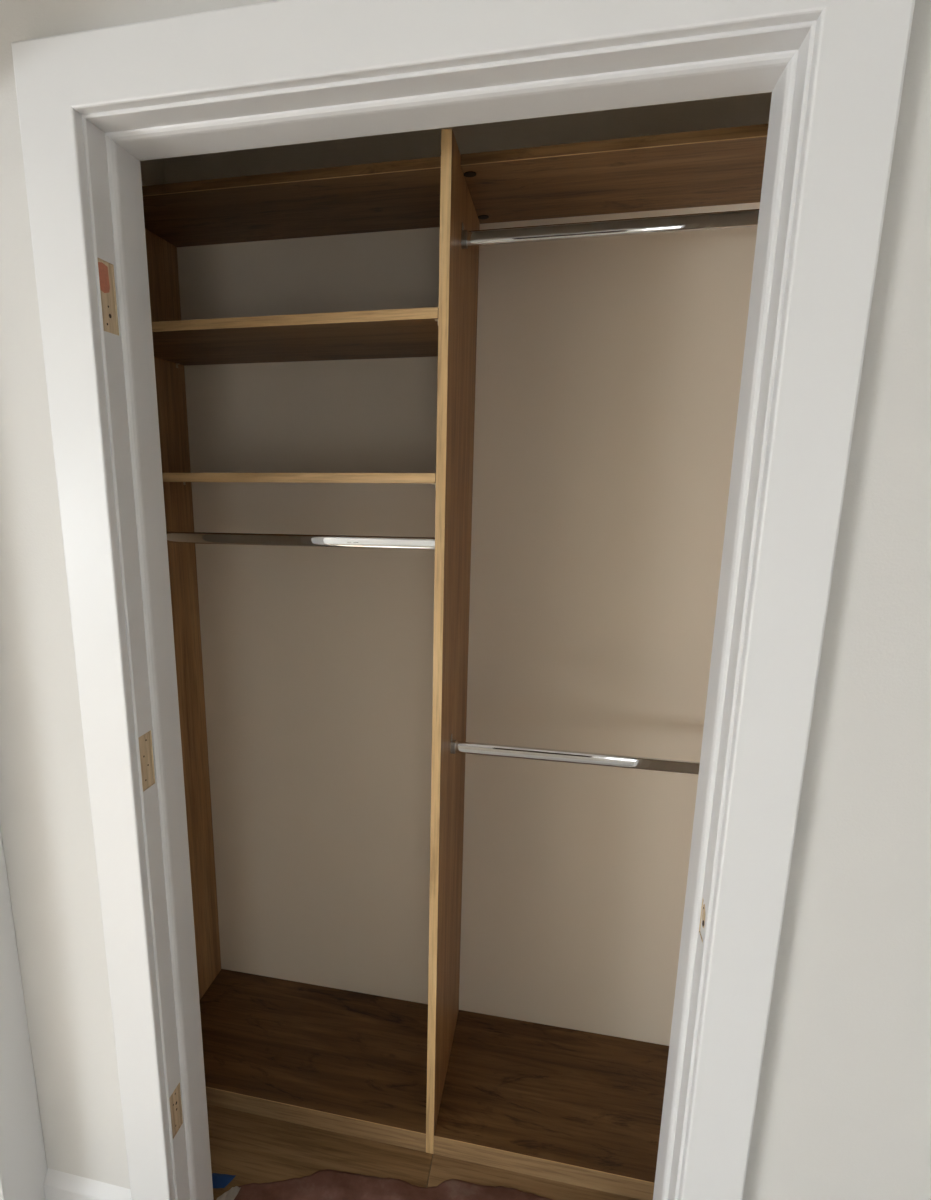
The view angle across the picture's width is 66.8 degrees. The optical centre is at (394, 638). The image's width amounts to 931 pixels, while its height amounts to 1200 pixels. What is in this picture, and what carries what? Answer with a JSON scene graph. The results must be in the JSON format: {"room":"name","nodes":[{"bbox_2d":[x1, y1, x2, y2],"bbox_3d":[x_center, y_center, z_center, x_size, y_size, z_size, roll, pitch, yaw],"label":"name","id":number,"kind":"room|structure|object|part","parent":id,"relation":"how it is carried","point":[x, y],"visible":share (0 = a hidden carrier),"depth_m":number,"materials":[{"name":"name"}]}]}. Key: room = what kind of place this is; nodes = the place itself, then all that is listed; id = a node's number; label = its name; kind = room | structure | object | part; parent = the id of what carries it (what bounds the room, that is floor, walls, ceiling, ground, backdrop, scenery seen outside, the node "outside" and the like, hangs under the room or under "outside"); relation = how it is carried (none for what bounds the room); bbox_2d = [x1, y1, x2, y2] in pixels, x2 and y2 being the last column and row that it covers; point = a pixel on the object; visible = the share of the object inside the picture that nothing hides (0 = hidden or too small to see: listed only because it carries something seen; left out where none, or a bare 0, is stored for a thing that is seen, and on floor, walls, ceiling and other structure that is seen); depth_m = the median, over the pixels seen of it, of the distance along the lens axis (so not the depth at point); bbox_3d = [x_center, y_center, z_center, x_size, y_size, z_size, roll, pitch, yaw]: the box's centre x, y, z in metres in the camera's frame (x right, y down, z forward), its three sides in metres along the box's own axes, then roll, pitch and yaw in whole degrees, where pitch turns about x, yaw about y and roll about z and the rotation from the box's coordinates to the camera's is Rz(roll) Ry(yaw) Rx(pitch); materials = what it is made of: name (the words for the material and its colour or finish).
{"room":"bedroom","nodes":[
{"label":"bedroom","id":0,"kind":"room"},
{"bbox_2d":[140,159,164,185],"bbox_3d":[-0.698,-0.036,1.665,0.117,2.460,0.646,3,13,13],"label":"wall","id":1,"kind":"structure","parent":0,"point":[152,171],"depth_m":1.67,"materials":[{"name":"paint"}]},
{"bbox_2d":[207,1104,639,1199],"bbox_3d":[-1.900,1.674,-0.141,5.800,0.060,5.700,3,13,13],"label":"floor","id":2,"kind":"structure","parent":0,"point":[253,1148],"depth_m":1.66,"materials":[{"name":"brown wood"}]},
{"bbox_2d":[212,1173,235,1187],"bbox_3d":[-0.400,1.240,1.604,0.063,0.002,0.035,2,13,7],"label":"tape","id":3,"kind":"object","parent":2,"relation":"on","point":[218,1180],"visible":0.82,"depth_m":1.61,"materials":[{"name":"blue plastic"}]},
{"bbox_2d":[216,1186,239,1199],"bbox_3d":[0.069,1.484,0.518,1.990,0.018,1.934,3,13,13],"label":"film","id":4,"kind":"object","parent":2,"relation":"on","point":[232,1193],"visible":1,"depth_m":1.56,"materials":[{"name":"white plastic"}]},
{"bbox_2d":[234,1169,554,1199],"bbox_3d":[0.026,1.279,1.407,0.884,0.016,0.470,3,13,13],"label":"rug","id":5,"kind":"object","parent":2,"relation":"on","point":[327,1184],"visible":1,"depth_m":1.58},
{"bbox_2d":[142,123,768,1199],"bbox_3d":[0.138,0.137,1.625,1.540,2.145,0.414,3,13,13],"label":"organizer","id":6,"kind":"object","parent":2,"relation":"on","point":[565,1105],"visible":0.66,"depth_m":1.67,"materials":[{"name":"brown wood"}]},
{"bbox_3d":[-0.602,0.096,1.794,0.019,2.145,0.414,3,13,13],"label":"panel","id":7,"kind":"part","parent":6,"relation":"part of","materials":[{"name":"brown wood"}]},
{"bbox_2d":[142,156,440,246],"bbox_3d":[-0.221,-0.931,1.517,0.735,0.019,0.313,3,13,13],"label":"shelf","id":8,"kind":"object","parent":6,"relation":"attached to","point":[401,194],"depth_m":1.47,"materials":[{"name":"brown wood"}]},
{"bbox_2d":[152,307,438,367],"bbox_3d":[-0.233,-0.644,1.533,0.735,0.029,0.408,3,13,13],"label":"shelf","id":9,"kind":"object","parent":6,"relation":"attached to","point":[411,332],"visible":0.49,"depth_m":1.44,"materials":[{"name":"brown wood"}]},
{"bbox_2d":[162,473,435,488],"bbox_3d":[-0.234,-0.362,1.599,0.735,0.029,0.408,3,13,13],"label":"shelf","id":10,"kind":"object","parent":6,"relation":"attached to","point":[167,477],"visible":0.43,"depth_m":1.38,"materials":[{"name":"brown wood"}]},
{"bbox_2d":[166,531,434,549],"bbox_3d":[-0.249,-0.226,1.565,0.736,0.043,0.021,3,13,13],"label":"closet rod","id":11,"kind":"object","parent":6,"relation":"attached to","point":[349,541],"visible":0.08,"depth_m":1.55,"materials":[{"name":"silver metal"}]},
{"bbox_2d":[450,735,699,774],"bbox_3d":[0.490,0.257,1.499,0.747,0.043,0.021,3,13,13],"label":"closet rod","id":12,"kind":"object","parent":6,"relation":"attached to","point":[612,760],"visible":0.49,"depth_m":1.51,"materials":[{"name":"silver metal"}]},
{"bbox_2d":[450,735,455,753],"bbox_3d":[0.132,0.237,1.581,0.010,0.043,0.021,3,13,13],"label":"socket","id":13,"kind":"object","parent":12,"relation":"attached to","point":[453,742],"depth_m":1.57,"materials":[{"name":"silver metal"}]},
{"bbox_2d":[461,209,758,248],"bbox_3d":[0.493,-0.753,1.264,0.747,0.043,0.021,3,13,13],"label":"closet rod","id":14,"kind":"object","parent":6,"relation":"attached to","point":[740,218],"visible":0.51,"depth_m":1.28,"materials":[{"name":"silver metal"}]},
{"bbox_2d":[461,222,467,248],"bbox_3d":[0.134,-0.773,1.346,0.010,0.043,0.021,3,13,13],"label":"socket","id":15,"kind":"object","parent":14,"relation":"attached to","point":[464,234],"depth_m":1.34,"materials":[{"name":"silver metal"}]},
{"bbox_2d":[461,123,768,223],"bbox_3d":[0.519,-0.890,1.348,0.747,0.019,0.313,3,13,13],"label":"shelf","id":16,"kind":"object","parent":6,"relation":"attached to","point":[720,166],"depth_m":1.32,"materials":[{"name":"brown wood"}]},
{"bbox_2d":[0,0,930,1199],"bbox_3d":[0.261,0.106,1.065,2.038,2.460,0.117,3,13,13],"label":"wall","id":17,"kind":"structure","parent":0,"point":[843,1108],"depth_m":1.01,"materials":[{"name":"paint"}]},
{"bbox_2d":[44,1168,130,1199],"bbox_3d":[-0.629,1.195,1.461,0.210,0.154,0.017,3,13,13],"label":"baseboard","id":18,"kind":"structure","parent":17,"relation":"attached to","point":[58,1185],"depth_m":1.45,"materials":[{"name":"white paint"}]},
{"bbox_2d":[11,0,914,1199],"bbox_3d":[0.023,0.247,1.142,1.098,2.148,0.140,3,13,13],"label":"trim","id":19,"kind":"structure","parent":17,"relation":"attached to","point":[94,104],"depth_m":0.95,"materials":[{"name":"white paint"}]},
{"bbox_3d":[-0.481,0.233,1.199,0.088,2.148,0.023,3,13,13],"label":"casing","id":20,"kind":"part","parent":19,"relation":"part of","materials":[{"name":"white paint"}]},
{"bbox_3d":[0.012,-0.743,0.854,1.098,0.088,0.023,3,13,13],"label":"casing","id":21,"kind":"part","parent":19,"relation":"part of","materials":[{"name":"white paint"}]},
{"bbox_3d":[0.501,0.287,0.975,0.088,2.148,0.023,3,13,13],"label":"casing","id":22,"kind":"part","parent":19,"relation":"part of","materials":[{"name":"white paint"}]},
{"bbox_2d":[163,92,771,1045],"bbox_3d":[0.197,-0.073,1.834,1.822,2.460,0.100,3,13,13],"label":"wall","id":23,"kind":"structure","parent":0,"point":[609,369],"depth_m":1.78,"materials":[{"name":"paint"}]},
{"bbox_3d":[-1.327,0.568,-0.945,0.110,2.460,4.623,3,13,13],"label":"wall","id":24,"kind":"structure","parent":0,"visible":0},
{"bbox_2d":[0,826,46,1199],"bbox_3d":[-1.282,0.685,-0.759,0.128,2.148,4.302,3,13,13],"label":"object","id":25,"kind":"structure","parent":24,"relation":"attached to","point":[23,1165],"depth_m":1.36,"materials":[{"name":"white paint"}]}
]}

